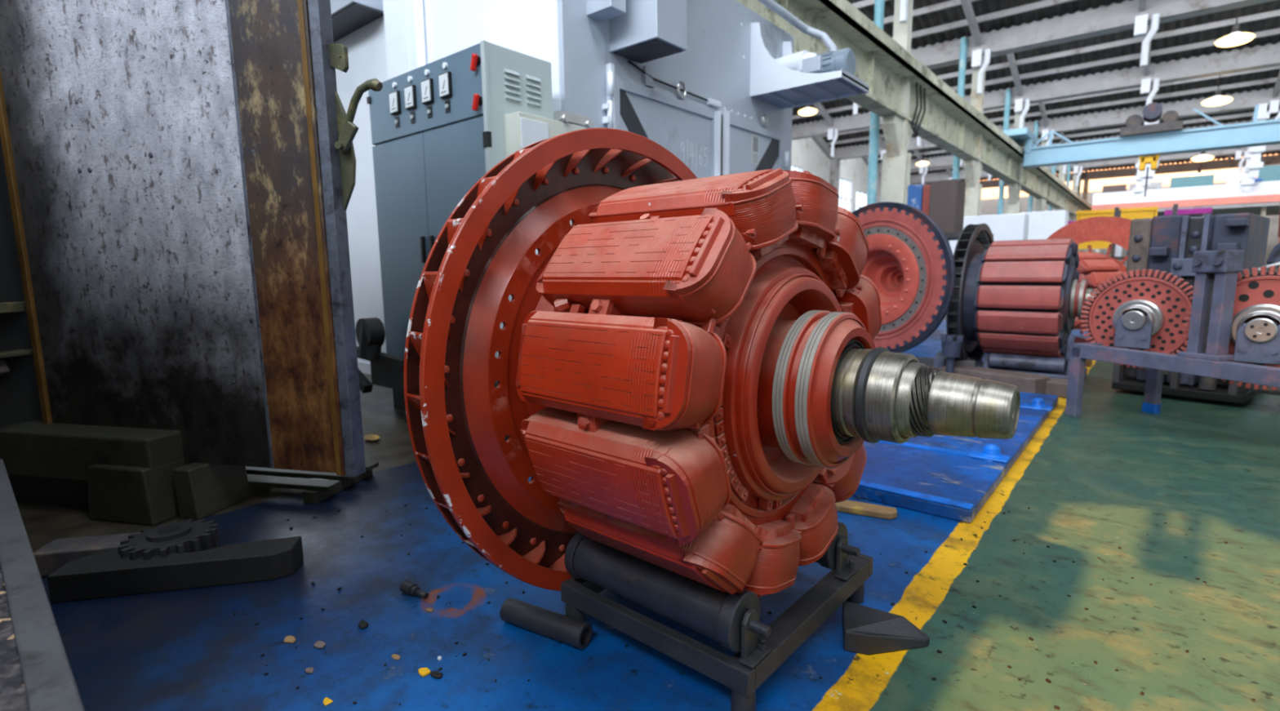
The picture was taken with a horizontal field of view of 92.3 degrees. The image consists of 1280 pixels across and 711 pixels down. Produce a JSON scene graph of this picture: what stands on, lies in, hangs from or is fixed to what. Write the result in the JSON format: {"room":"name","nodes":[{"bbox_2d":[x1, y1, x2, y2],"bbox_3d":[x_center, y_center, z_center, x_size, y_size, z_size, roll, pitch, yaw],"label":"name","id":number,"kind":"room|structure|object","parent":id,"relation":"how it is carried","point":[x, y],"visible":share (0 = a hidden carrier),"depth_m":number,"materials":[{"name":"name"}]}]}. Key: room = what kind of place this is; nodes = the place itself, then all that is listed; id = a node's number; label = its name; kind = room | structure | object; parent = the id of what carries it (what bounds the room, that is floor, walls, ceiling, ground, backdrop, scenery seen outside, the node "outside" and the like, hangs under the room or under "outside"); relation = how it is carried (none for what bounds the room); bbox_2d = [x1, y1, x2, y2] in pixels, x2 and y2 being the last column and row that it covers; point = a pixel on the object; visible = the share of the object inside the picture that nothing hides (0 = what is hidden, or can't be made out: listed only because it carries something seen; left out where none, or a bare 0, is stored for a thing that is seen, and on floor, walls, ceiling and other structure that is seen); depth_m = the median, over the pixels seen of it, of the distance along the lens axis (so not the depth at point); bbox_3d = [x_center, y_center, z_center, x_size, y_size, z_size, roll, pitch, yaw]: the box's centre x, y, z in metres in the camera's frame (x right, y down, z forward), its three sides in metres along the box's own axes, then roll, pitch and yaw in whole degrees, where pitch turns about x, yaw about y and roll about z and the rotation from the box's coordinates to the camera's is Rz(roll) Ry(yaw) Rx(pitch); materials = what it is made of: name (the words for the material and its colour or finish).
{"room":"factory workshop","nodes":[
{"label":"factory workshop","id":0,"kind":"room"},
{"bbox_2d":[17,315,1279,710],"bbox_3d":[13.267,-1.897,19.933,21.900,0.200,56.900,6,10,39],"label":"floor","id":1,"kind":"structure","parent":0,"point":[1209,470],"depth_m":1.74,"materials":[{"name":"paint"}]},
{"bbox_2d":[0,458,84,710],"bbox_3d":[-1.300,0.620,1.000,1.951,0.420,0.500,6,11,41],"label":"metal sheet","id":2,"kind":"object","parent":1,"relation":"on","point":[36,673],"visible":1,"depth_m":0.93,"materials":[{"name":"metal"}]},
{"bbox_2d":[33,532,141,577],"bbox_3d":[-1.809,0.653,2.021,0.260,0.080,0.120,-2,8,-11],"label":"block","id":3,"kind":"object","parent":1,"relation":"on","point":[54,555],"visible":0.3,"depth_m":1.97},
{"bbox_2d":[0,418,250,525],"bbox_3d":[-2.713,0.426,2.798,2.139,0.330,0.580,1,8,13],"label":"blocks","id":4,"kind":"object","parent":1,"relation":"on","point":[121,474],"visible":0.77,"depth_m":2.41,"materials":[{"name":"black metal"}]},
{"bbox_2d":[0,136,42,426],"bbox_3d":[-3.344,-1.041,2.619,1.620,2.700,0.720,1,8,13],"label":"press","id":5,"kind":"object","parent":4,"relation":"on","point":[20,399],"visible":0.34,"depth_m":2.56,"materials":[{"name":"green paint"}]},
{"bbox_2d":[0,0,382,477],"bbox_3d":[-1.697,-0.754,2.293,1.686,2.412,0.075,1,8,13],"label":"metal panel","id":6,"kind":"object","parent":5,"relation":"attached to","point":[180,174],"depth_m":2.31,"materials":[{"name":"metal"}]},
{"bbox_2d":[338,121,359,152],"bbox_3d":[-1.017,-0.761,2.138,0.089,0.101,0.018,2,8,17],"label":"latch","id":7,"kind":"object","parent":6,"relation":"attached to","point":[348,131],"depth_m":2.13,"materials":[{"name":"green paint"}]},
{"bbox_2d":[117,518,220,559],"bbox_3d":[-1.531,0.628,2.007,0.260,0.126,0.258,6,10,39],"label":"gear","id":8,"kind":"object","parent":1,"relation":"on","point":[188,535],"visible":0.62,"depth_m":1.96,"materials":[{"name":"metal"}]},
{"bbox_2d":[47,536,303,603],"bbox_3d":[-1.425,0.658,1.935,0.640,0.085,0.170,-2,8,-12],"label":"bar","id":9,"kind":"object","parent":1,"relation":"on","point":[104,574],"visible":0.98,"depth_m":1.87,"materials":[{"name":"metal"}]},
{"bbox_2d":[283,635,296,643],"bbox_3d":[-0.911,0.740,1.602,0.036,0.006,0.025,1,8,11],"label":"chip","id":10,"kind":"object","parent":1,"relation":"on","point":[290,639],"visible":1,"depth_m":1.59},
{"bbox_2d":[245,461,378,503],"bbox_3d":[-1.616,0.548,2.785,0.740,0.070,0.380,1,8,12],"label":"metal rail","id":11,"kind":"object","parent":1,"relation":"on","point":[317,491],"visible":0.41,"depth_m":2.65,"materials":[{"name":"metal"}]},
{"bbox_2d":[313,640,325,648],"bbox_3d":[-0.821,0.742,1.575,0.036,0.007,0.024,6,10,39],"label":"chip","id":12,"kind":"object","parent":1,"relation":"on","point":[319,644],"visible":1,"depth_m":1.57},
{"bbox_2d":[358,619,368,629],"bbox_3d":[-0.752,0.728,1.665,0.040,0.009,0.022,6,10,39],"label":"chip","id":13,"kind":"object","parent":1,"relation":"on","point":[362,624],"visible":1,"depth_m":1.66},
{"bbox_2d":[364,434,380,441],"bbox_3d":[-1.522,0.467,3.491,0.120,0.035,0.080,6,10,39],"label":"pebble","id":14,"kind":"object","parent":1,"relation":"on","point":[371,437],"visible":1,"depth_m":3.46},
{"bbox_2d":[399,580,428,599],"bbox_3d":[-0.665,0.693,1.815,0.098,0.035,0.033,4,9,31],"label":"bolt","id":15,"kind":"object","parent":1,"relation":"on","point":[407,587],"visible":1,"depth_m":1.81,"materials":[{"name":"metal"}]},
{"bbox_2d":[417,667,431,676],"bbox_3d":[-0.515,0.754,1.466,0.030,0.008,0.023,6,10,39],"label":"chip","id":16,"kind":"object","parent":1,"relation":"on","point":[423,672],"visible":1,"depth_m":1.46,"materials":[{"name":"yellow paint"}]},
{"bbox_2d":[356,346,497,423],"bbox_3d":[-1.436,0.199,3.885,2.113,0.450,0.110,6,10,39],"label":"stand","id":17,"kind":"object","parent":1,"relation":"on","point":[388,371],"visible":0.2,"depth_m":3.99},
{"bbox_2d":[355,317,385,359],"bbox_3d":[-1.776,-0.108,4.054,0.199,0.281,0.174,6,10,39],"label":"pulley","id":18,"kind":"object","parent":17,"relation":"on","point":[370,331],"visible":0.97,"depth_m":4.00,"materials":[{"name":"metal"}]},
{"bbox_2d":[430,671,442,679],"bbox_3d":[-0.482,0.756,1.455,0.036,0.007,0.018,4,9,29],"label":"chip","id":19,"kind":"object","parent":1,"relation":"on","point":[436,674],"visible":1,"depth_m":1.45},
{"bbox_2d":[392,388,507,437],"bbox_3d":[-1.109,0.217,4.052,1.240,0.360,0.440,6,10,39],"label":"plinth","id":20,"kind":"object","parent":1,"relation":"on","point":[398,403],"visible":0.14,"depth_m":4.25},
{"bbox_2d":[366,40,552,357],"bbox_3d":[-1.136,-0.836,3.874,1.260,1.775,0.505,6,10,39],"label":"tall cabinet","id":21,"kind":"object","parent":1,"relation":"on","point":[437,126],"visible":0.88,"depth_m":3.60,"materials":[{"name":"grey metal"}]},
{"bbox_2d":[395,115,399,128],"bbox_3d":[-1.502,-1.445,3.805,0.044,0.065,0.004,6,10,39],"label":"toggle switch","id":22,"kind":"object","parent":21,"relation":"attached to","point":[397,117],"depth_m":3.80,"materials":[{"name":"grey metal"}]},
{"bbox_2d":[409,111,415,123],"bbox_3d":[-1.367,-1.430,3.687,0.044,0.065,0.014,6,10,39],"label":"switch plate","id":23,"kind":"object","parent":21,"relation":"attached to","point":[412,113],"depth_m":3.68,"materials":[{"name":"grey metal"}]},
{"bbox_2d":[426,105,432,118],"bbox_3d":[-1.221,-1.415,3.573,0.044,0.065,0.004,6,10,39],"label":"switch plate","id":24,"kind":"object","parent":21,"relation":"attached to","point":[429,108],"depth_m":3.57,"materials":[{"name":"grey metal"}]},
{"bbox_2d":[444,99,450,113],"bbox_3d":[-1.081,-1.400,3.456,0.044,0.065,0.004,6,10,39],"label":"switch plate","id":25,"kind":"object","parent":21,"relation":"attached to","point":[447,102],"depth_m":3.45,"materials":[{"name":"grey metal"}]},
{"bbox_2d":[470,53,480,71],"bbox_3d":[-0.868,-1.541,3.233,0.054,0.084,0.037,6,10,39],"label":"switch","id":26,"kind":"object","parent":21,"relation":"attached to","point":[475,65],"depth_m":3.23,"materials":[{"name":"red plastic"}]},
{"bbox_2d":[471,93,482,111],"bbox_3d":[-0.866,-1.343,3.261,0.054,0.084,0.037,6,10,39],"label":"switch","id":27,"kind":"object","parent":21,"relation":"attached to","point":[477,105],"depth_m":3.25,"materials":[{"name":"red plastic"}]},
{"bbox_2d":[503,110,593,254],"bbox_3d":[-0.504,-0.944,3.540,0.150,0.890,0.542,6,10,39],"label":"box","id":28,"kind":"object","parent":21,"relation":"attached to","point":[522,130],"visible":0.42,"depth_m":3.34,"materials":[{"name":"white metal"}]},
{"bbox_2d":[499,597,592,649],"bbox_3d":[-0.249,0.702,1.617,0.259,0.062,0.062,4,9,30],"label":"tube","id":29,"kind":"object","parent":1,"relation":"on","point":[563,628],"visible":1,"depth_m":1.59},
{"bbox_2d":[330,0,869,374],"bbox_3d":[-0.673,-2.068,5.755,4.604,4.400,3.434,6,10,39],"label":"oven","id":30,"kind":"object","parent":1,"relation":"on","point":[717,84],"visible":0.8,"depth_m":4.79,"materials":[{"name":"silver metal"}]},
{"bbox_2d":[752,136,758,162],"bbox_3d":[1.037,-1.851,5.519,0.002,0.220,0.090,6,10,39],"label":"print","id":31,"kind":"object","parent":30,"relation":"attached to","point":[755,139],"depth_m":5.52,"materials":[{"name":"paper"}]},
{"bbox_2d":[801,47,856,75],"bbox_3d":[1.512,-2.474,5.308,0.625,0.303,0.289,6,10,39],"label":"motor","id":32,"kind":"object","parent":30,"relation":"on","point":[831,61],"visible":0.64,"depth_m":5.14,"materials":[{"name":"silver metal"}]},
{"bbox_2d":[560,521,873,710],"bbox_3d":[0.229,0.584,1.676,0.592,0.270,0.687,6,11,41],"label":"stand","id":33,"kind":"object","parent":1,"relation":"on","point":[593,566],"visible":0.66,"depth_m":1.41,"materials":[{"name":"metal"}]},
{"bbox_2d":[404,128,1020,597],"bbox_3d":[0.298,0.061,1.476,1.048,1.284,1.284,6,11,41],"label":"alternator rotor","id":34,"kind":"object","parent":33,"relation":"on","point":[690,373],"visible":1,"depth_m":1.29,"materials":[{"name":"red paint"}]},
{"bbox_2d":[203,488,1255,710],"bbox_3d":[0.467,0.673,1.978,3.494,0.005,2.550,6,10,39],"label":"debris","id":35,"kind":"object","parent":1,"relation":"on","point":[940,651],"depth_m":1.70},
{"bbox_2d":[835,499,897,519],"bbox_3d":[0.792,0.592,2.440,0.424,0.028,0.100,3,9,25],"label":"wooden stick","id":36,"kind":"object","parent":1,"relation":"on","point":[846,506],"visible":0.57,"depth_m":2.37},
{"bbox_2d":[866,0,884,204],"bbox_3d":[4.479,-4.193,11.754,0.169,6.820,0.169,6,10,39],"label":"drainpipe","id":37,"kind":"object","parent":1,"relation":"on","point":[879,4],"visible":0.48,"depth_m":11.71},
{"bbox_2d":[842,600,929,654],"bbox_3d":[0.601,0.704,1.552,0.218,0.059,0.144,5,10,34],"label":"wedge","id":38,"kind":"object","parent":1,"relation":"on","point":[866,630],"visible":0.91,"depth_m":1.54,"materials":[{"name":"metal"}]},
{"bbox_2d":[880,0,913,204],"bbox_3d":[4.946,-3.981,11.826,0.440,6.370,1.100,6,10,39],"label":"column","id":39,"kind":"structure","parent":1,"relation":"on","point":[897,131],"depth_m":11.63,"materials":[{"name":"white paint"}]},
{"bbox_2d":[736,0,1091,219],"bbox_3d":[14.532,-6.794,22.938,0.600,1.230,49.000,6,10,39],"label":"girder","id":40,"kind":"object","parent":39,"relation":"on","point":[949,122],"visible":0.78,"depth_m":11.42,"materials":[{"name":"concrete"}]},
{"bbox_2d":[911,82,925,136],"bbox_3d":[5.446,-4.845,11.965,0.111,1.171,0.692,6,10,39],"label":"cable loop","id":41,"kind":"object","parent":40,"relation":"hanging from","point":[915,131],"visible":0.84,"depth_m":11.96,"materials":[{"name":"black rubber"}]},
{"bbox_2d":[1002,102,1279,196],"bbox_3d":[16.388,-5.830,16.904,11.100,2.570,2.400,6,10,39],"label":"crane","id":42,"kind":"object","parent":40,"relation":"on","point":[1148,142],"visible":0.97,"depth_m":17.81,"materials":[{"name":"blue paint"}]},
{"bbox_2d":[915,351,975,368],"bbox_3d":[2.202,0.067,5.439,1.350,0.200,0.500,4,9,30],"label":"support frame","id":43,"kind":"object","parent":1,"relation":"on","point":[939,361],"visible":0.19,"depth_m":5.01,"materials":[{"name":"grey paint"}]},
{"bbox_2d":[851,201,955,352],"bbox_3d":[2.157,-0.659,5.324,0.431,1.290,1.290,-6,10,-35],"label":"disc rotor","id":44,"kind":"object","parent":43,"relation":"on","point":[910,260],"visible":0.66,"depth_m":4.99,"materials":[{"name":"red metal"}]},
{"bbox_2d":[939,360,995,369],"bbox_3d":[2.740,0.092,5.111,0.320,0.030,0.550,6,10,39],"label":"sheet","id":45,"kind":"object","parent":43,"relation":"on","point":[980,363],"visible":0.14,"depth_m":5.09,"materials":[{"name":"blue paint"}]},
{"bbox_2d":[940,333,964,373],"bbox_3d":[2.453,0.041,4.852,0.180,0.410,0.180,6,10,39],"label":"jack","id":46,"kind":"object","parent":1,"relation":"on","point":[951,348],"visible":0.67,"depth_m":4.79,"materials":[{"name":"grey metal"}]},
{"bbox_2d":[852,391,1058,523],"bbox_3d":[1.332,0.343,3.841,1.915,0.118,2.580,6,10,39],"label":"floor plate","id":47,"kind":"object","parent":1,"relation":"on","point":[953,477],"visible":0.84,"depth_m":2.75,"materials":[{"name":"blue paint"}]},
{"bbox_2d":[948,36,967,243],"bbox_3d":[8.486,-4.905,16.497,0.169,6.820,0.169,6,10,39],"label":"drainpipe","id":48,"kind":"object","parent":1,"relation":"on","point":[963,41],"visible":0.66,"depth_m":16.10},
{"bbox_2d":[943,232,993,242],"bbox_3d":[3.911,-0.925,8.218,1.200,1.350,0.900,6,10,39],"label":"storage rack","id":49,"kind":"object","parent":1,"relation":"on","point":[950,236],"visible":0.02,"depth_m":7.61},
{"bbox_2d":[906,184,924,210],"bbox_3d":[3.740,-1.937,8.243,0.180,0.650,0.450,6,10,39],"label":"carton","id":50,"kind":"object","parent":49,"relation":"on","point":[915,192],"visible":0.34,"depth_m":8.04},
{"bbox_2d":[921,185,930,215],"bbox_3d":[3.863,-1.914,8.143,0.120,0.630,0.450,6,10,39],"label":"carton","id":51,"kind":"object","parent":49,"relation":"on","point":[926,195],"visible":0.16,"depth_m":7.96,"materials":[{"name":"cardboard"}]},
{"bbox_2d":[928,178,965,232],"bbox_3d":[3.915,-1.881,7.840,0.310,0.650,0.450,6,10,39],"label":"carton","id":52,"kind":"object","parent":49,"relation":"on","point":[947,197],"visible":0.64,"depth_m":7.67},
{"bbox_2d":[963,54,985,216],"bbox_3d":[8.953,-4.693,16.569,0.440,6.370,1.100,6,10,39],"label":"column","id":53,"kind":"structure","parent":1,"relation":"on","point":[972,168],"depth_m":16.32,"materials":[{"name":"metal"}]},
{"bbox_2d":[949,213,1029,254],"bbox_3d":[7.582,-2.031,13.449,1.400,2.000,0.600,6,10,39],"label":"tall cabinet","id":54,"kind":"object","parent":1,"relation":"on","point":[1006,227],"visible":0.24,"depth_m":12.92,"materials":[{"name":"metal"}]},
{"bbox_2d":[941,365,1049,394],"bbox_3d":[2.728,0.188,4.758,0.220,0.140,0.720,-6,9,-32],"label":"sleeper","id":55,"kind":"object","parent":1,"relation":"on","point":[1025,382],"visible":0.42,"depth_m":4.56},
{"bbox_2d":[996,88,1011,214],"bbox_3d":[12.492,-5.618,21.241,0.169,6.820,0.169,6,10,39],"label":"drainpipe","id":56,"kind":"object","parent":1,"relation":"on","point":[1008,91],"visible":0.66,"depth_m":20.88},
{"bbox_2d":[1004,102,1025,213],"bbox_3d":[12.959,-5.406,21.313,0.440,6.370,1.100,6,10,39],"label":"column","id":57,"kind":"structure","parent":1,"relation":"on","point":[1013,206],"depth_m":21.06,"materials":[{"name":"white paint"}]},
{"bbox_2d":[1027,120,1039,212],"bbox_3d":[16.499,-6.331,25.984,0.169,6.820,0.169,6,10,39],"label":"drainpipe","id":58,"kind":"object","parent":1,"relation":"on","point":[1036,123],"visible":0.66,"depth_m":25.86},
{"bbox_2d":[983,352,1087,379],"bbox_3d":[3.173,0.085,4.971,0.680,0.215,0.550,6,11,40],"label":"stand","id":59,"kind":"object","parent":1,"relation":"on","point":[1053,367],"visible":0.46,"depth_m":4.80,"materials":[{"name":"grey paint"}]},
{"bbox_2d":[946,223,1097,361],"bbox_3d":[3.156,-0.453,4.899,1.000,1.220,1.220,6,11,40],"label":"rotor","id":60,"kind":"object","parent":59,"relation":"on","point":[1016,297],"visible":0.96,"depth_m":4.69,"materials":[{"name":"metal"}]},
{"bbox_2d":[1035,133,1049,211],"bbox_3d":[16.966,-6.119,26.056,0.440,6.370,1.100,6,10,39],"label":"column","id":61,"kind":"structure","parent":1,"relation":"on","point":[1040,202],"depth_m":25.74,"materials":[{"name":"white paint"}]},
{"bbox_2d":[1020,209,1068,239],"bbox_3d":[10.529,-2.595,16.146,1.000,2.300,0.600,6,10,39],"label":"tall cabinet","id":62,"kind":"object","parent":1,"relation":"on","point":[1042,224],"visible":0.3,"depth_m":15.76,"materials":[{"name":"metal"}]},
{"bbox_2d":[1044,377,1067,397],"bbox_3d":[3.049,0.232,4.526,0.190,0.110,0.260,-8,11,-42],"label":"sleeper","id":63,"kind":"object","parent":1,"relation":"on","point":[1058,387],"visible":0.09,"depth_m":4.44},
{"bbox_2d":[1054,164,1065,210],"bbox_3d":[20.973,-6.831,30.800,0.440,6.370,1.100,6,10,39],"label":"column","id":64,"kind":"structure","parent":1,"relation":"on","point":[1061,176],"depth_m":30.42,"materials":[{"name":"white paint"}]},
{"bbox_2d":[1066,164,1071,186],"bbox_3d":[24.512,-7.756,35.471,0.169,6.820,0.169,6,10,39],"label":"drainpipe","id":65,"kind":"object","parent":1,"relation":"on","point":[1068,169],"visible":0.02,"depth_m":35.06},
{"bbox_2d":[1068,168,1079,221],"bbox_3d":[24.980,-7.544,35.543,0.440,6.370,1.100,6,10,39],"label":"column","id":66,"kind":"structure","parent":1,"relation":"on","point":[1072,218],"depth_m":35.16,"materials":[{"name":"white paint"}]},
{"bbox_2d":[1078,179,1088,252],"bbox_3d":[28.986,-8.257,40.287,0.440,6.370,1.100,6,10,39],"label":"column","id":67,"kind":"structure","parent":1,"relation":"on","point":[1086,184],"depth_m":39.87,"materials":[{"name":"white paint"}]},
{"bbox_2d":[1046,216,1132,342],"bbox_3d":[4.638,-0.699,6.669,0.960,1.600,1.600,-4,9,-22],"label":"wheel rotor","id":68,"kind":"object","parent":1,"relation":"on","point":[1095,268],"visible":0.22,"depth_m":6.54,"materials":[{"name":"red paint"}]},
{"bbox_2d":[1075,206,1158,248],"bbox_3d":[18.751,-4.243,24.402,2.550,3.080,0.150,6,10,39],"label":"gate","id":69,"kind":"object","parent":1,"relation":"on","point":[1152,211],"visible":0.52,"depth_m":24.32,"materials":[{"name":"metal"}]},
{"bbox_2d":[1110,204,1177,259],"bbox_3d":[5.929,-0.943,7.301,0.560,1.600,0.500,6,10,39],"label":"rack","id":70,"kind":"object","parent":1,"relation":"on","point":[1117,211],"visible":0.2,"depth_m":7.19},
{"bbox_2d":[1114,244,1122,257],"bbox_3d":[5.672,-1.283,7.283,0.072,0.223,0.180,6,10,39],"label":"bin","id":71,"kind":"object","parent":70,"relation":"on","point":[1118,250],"visible":0.34,"depth_m":7.22,"materials":[{"name":"white paint"}]},
{"bbox_2d":[1065,333,1279,417],"bbox_3d":[3.199,0.229,3.085,0.617,0.517,1.850,-2,8,-13],"label":"support stand","id":72,"kind":"object","parent":1,"relation":"on","point":[1156,363],"visible":0.8,"depth_m":3.51,"materials":[{"name":"paint"}]},
{"bbox_2d":[1080,269,1193,368],"bbox_3d":[2.951,-0.214,3.649,0.175,0.590,0.590,-7,10,-39],"label":"disc","id":73,"kind":"object","parent":72,"relation":"attached to","point":[1144,312],"visible":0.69,"depth_m":3.62,"materials":[{"name":"red paint"}]},
{"bbox_2d":[1177,249,1245,361],"bbox_3d":[2.928,-0.258,3.140,0.155,0.550,0.190,-2,8,-13],"label":"support post","id":74,"kind":"object","parent":72,"relation":"on","point":[1216,272],"visible":1,"depth_m":3.10,"materials":[{"name":"metal"}]},
{"bbox_2d":[1182,266,1279,390],"bbox_3d":[3.091,-0.130,3.050,0.178,0.620,0.620,-7,10,-39],"label":"disc","id":75,"kind":"object","parent":72,"relation":"attached to","point":[1255,334],"visible":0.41,"depth_m":3.05,"materials":[{"name":"red paint"}]},
{"bbox_2d":[1091,180,1279,253],"bbox_3d":[29.987,-6.103,31.471,10.800,4.550,8.389,6,10,39],"label":"mezzanine","id":76,"kind":"object","parent":1,"relation":"on","point":[1263,199],"visible":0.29,"depth_m":29.31,"materials":[{"name":"paint"}]},
{"bbox_2d":[1102,183,1127,192],"bbox_3d":[24.701,-8.185,32.059,1.000,1.380,0.200,6,10,39],"label":"panel","id":77,"kind":"object","parent":76,"relation":"on","point":[1116,188],"visible":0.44,"depth_m":31.91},
{"bbox_2d":[1128,181,1162,191],"bbox_3d":[25.660,-8.083,31.264,1.300,1.380,0.200,6,10,39],"label":"panel","id":78,"kind":"object","parent":76,"relation":"on","point":[1153,185],"visible":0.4,"depth_m":30.95,"materials":[{"name":"grey paint"}]},
{"bbox_2d":[1164,207,1212,215],"bbox_3d":[26.116,-6.866,29.297,1.700,0.250,0.080,6,10,39],"label":"banner","id":79,"kind":"object","parent":76,"relation":"hanging from","point":[1209,210],"visible":1,"depth_m":29.20,"materials":[{"name":"fabric"}]},
{"bbox_2d":[1169,173,1214,188],"bbox_3d":[27.003,-8.014,30.140,1.600,1.530,0.200,6,10,39],"label":"panel","id":80,"kind":"object","parent":76,"relation":"on","point":[1204,180],"visible":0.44,"depth_m":29.98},
{"bbox_2d":[1257,164,1279,182],"bbox_3d":[30.033,-7.791,27.614,3.300,1.730,0.200,6,10,39],"label":"panel","id":81,"kind":"object","parent":76,"relation":"on","point":[1268,173],"visible":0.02,"depth_m":28.28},
{"bbox_2d":[1111,212,1270,404],"bbox_3d":[4.098,-0.383,4.508,1.020,1.250,0.720,-7,10,-38],"label":"machine","id":82,"kind":"object","parent":1,"relation":"on","point":[1168,244],"visible":0.52,"depth_m":4.24,"materials":[{"name":"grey metal"}]},
{"bbox_2d":[1198,376,1217,390],"bbox_3d":[3.854,0.168,4.170,0.087,0.120,0.087,-7,10,-38],"label":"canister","id":83,"kind":"object","parent":82,"relation":"on","point":[1205,383],"depth_m":4.14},
{"bbox_2d":[1250,210,1279,395],"bbox_3d":[4.197,-0.555,3.718,0.620,1.631,0.590,-5,9,-30],"label":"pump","id":84,"kind":"object","parent":1,"relation":"on","point":[1273,260],"visible":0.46,"depth_m":3.85,"materials":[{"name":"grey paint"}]},
{"bbox_2d":[791,137,928,212],"bbox_3d":[4.741,-7.294,25.895,0.250,9.000,57.550,6,10,39],"label":"wall","id":85,"kind":"structure","parent":0,"point":[806,154],"depth_m":30.88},
{"bbox_2d":[811,136,834,159],"bbox_3d":[7.911,-10.731,28.894,0.200,2.285,6.144,6,10,39],"label":"trim","id":86,"kind":"structure","parent":85,"relation":"attached to","point":[819,140],"depth_m":30.22,"materials":[{"name":"grey paint"}]},
{"bbox_2d":[829,159,840,206],"bbox_3d":[10.002,-6.850,31.829,0.350,6.350,0.500,6,10,39],"label":"trim","id":87,"kind":"structure","parent":85,"relation":"attached to","point":[834,164],"depth_m":31.32,"materials":[{"name":"grey paint"}]},
{"bbox_2d":[839,177,852,211],"bbox_3d":[11.009,-8.498,33.234,0.080,2.060,2.060,6,10,39],"label":"window","id":88,"kind":"structure","parent":85,"relation":"in","point":[845,187],"depth_m":33.34,"materials":[{"name":"glass"}]},
{"bbox_2d":[855,191,866,209],"bbox_3d":[12.725,-7.241,35.465,0.080,4.310,2.160,6,10,39],"label":"window","id":89,"kind":"structure","parent":85,"relation":"in","point":[861,197],"depth_m":35.11,"materials":[{"name":"glass"}]},
{"bbox_2d":[875,173,881,202],"bbox_3d":[14.009,-7.563,36.572,0.350,6.350,0.500,6,10,39],"label":"trim","id":90,"kind":"structure","parent":85,"relation":"attached to","point":[879,175],"depth_m":36.03,"materials":[{"name":"grey paint"}]},
{"bbox_2d":[791,0,1279,188],"bbox_3d":[11.989,-8.878,17.494,21.300,3.635,56.690,6,10,39],"label":"ceiling","id":91,"kind":"structure","parent":0,"point":[1140,33],"depth_m":18.82,"materials":[{"name":"grey paint"}]},
{"bbox_2d":[797,104,817,115],"bbox_3d":[4.418,-7.814,16.043,0.512,2.942,0.512,6,10,39],"label":"pendant lamp","id":92,"kind":"object","parent":91,"relation":"hanging from","point":[807,111],"visible":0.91,"depth_m":16.11,"materials":[{"name":"white paint"}]},
{"bbox_2d":[915,139,929,165],"bbox_3d":[11.337,-9.326,24.466,0.512,3.434,0.512,6,10,39],"label":"pendant lamp","id":93,"kind":"object","parent":91,"relation":"hanging from","point":[922,162],"visible":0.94,"depth_m":24.58,"materials":[{"name":"metal"}]},
{"bbox_2d":[911,0,1128,49],"bbox_3d":[9.990,-9.250,15.035,21.380,2.100,0.100,6,10,39],"label":"beam","id":94,"kind":"structure","parent":91,"relation":"attached to","point":[1113,3],"depth_m":15.27,"materials":[{"name":"metal"}]},
{"bbox_2d":[793,41,1279,125],"bbox_3d":[13.997,-9.962,19.778,21.380,2.100,0.100,6,10,39],"label":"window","id":95,"kind":"structure","parent":91,"relation":"attached to","point":[1268,44],"depth_m":19.27,"materials":[{"name":"glass"}]},
{"bbox_2d":[834,87,1274,148],"bbox_3d":[18.004,-10.675,24.522,21.380,2.100,0.100,6,10,39],"label":"window","id":96,"kind":"structure","parent":91,"relation":"attached to","point":[1271,88],"depth_m":23.95,"materials":[{"name":"glass"}]},
{"bbox_2d":[877,116,1275,164],"bbox_3d":[22.010,-11.388,29.265,21.380,2.100,0.100,6,10,39],"label":"window","id":97,"kind":"structure","parent":91,"relation":"attached to","point":[1228,122],"depth_m":29.07,"materials":[{"name":"glass"}]},
{"bbox_2d":[1133,158,1144,199],"bbox_3d":[23.011,-8.463,28.253,0.400,2.470,0.320,6,10,39],"label":"post","id":98,"kind":"object","parent":91,"relation":"hanging from","point":[1139,189],"visible":0.5,"depth_m":28.27,"materials":[{"name":"metal"}]},
{"bbox_2d":[1140,121,1156,186],"bbox_3d":[19.328,-7.725,23.306,0.400,2.470,0.320,6,10,39],"label":"post","id":99,"kind":"object","parent":91,"relation":"hanging from","point":[1151,173],"visible":0.2,"depth_m":23.35,"materials":[{"name":"metal"}]},
{"bbox_2d":[1191,114,1214,161],"bbox_3d":[22.634,-9.319,24.543,0.711,3.019,0.711,6,10,39],"label":"pendant lamp","id":100,"kind":"object","parent":91,"relation":"hanging from","point":[1202,157],"visible":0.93,"depth_m":24.58,"materials":[{"name":"white paint"}]},
{"bbox_2d":[1200,75,1233,106],"bbox_3d":[17.188,-9.013,18.121,0.711,3.124,0.711,6,10,39],"label":"pendant lamp","id":101,"kind":"object","parent":91,"relation":"hanging from","point":[1218,100],"visible":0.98,"depth_m":18.21,"materials":[{"name":"white paint"}]},
{"bbox_2d":[1213,8,1255,47],"bbox_3d":[14.054,-8.457,14.396,0.711,2.231,0.711,6,10,39],"label":"pendant lamp","id":102,"kind":"object","parent":91,"relation":"hanging from","point":[1237,37],"visible":1,"depth_m":14.43,"materials":[{"name":"white paint"}]},
{"bbox_2d":[1240,146,1254,192],"bbox_3d":[25.773,-8.169,25.964,0.400,2.470,0.320,6,10,39],"label":"post","id":103,"kind":"object","parent":91,"relation":"hanging from","point":[1246,183],"visible":0.47,"depth_m":26.00,"materials":[{"name":"white paint"}]},
{"bbox_2d":[1245,102,1270,177],"bbox_3d":[21.569,-7.486,21.449,0.400,2.470,0.320,6,10,39],"label":"post","id":104,"kind":"object","parent":91,"relation":"hanging from","point":[1255,164],"visible":0.7,"depth_m":21.42,"materials":[{"name":"metal"}]},
{"bbox_2d":[979,153,1279,272],"bbox_3d":[31.345,-9.675,40.749,21.300,9.000,0.250,6,10,39],"label":"wall","id":105,"kind":"structure","parent":0,"point":[989,197],"depth_m":40.55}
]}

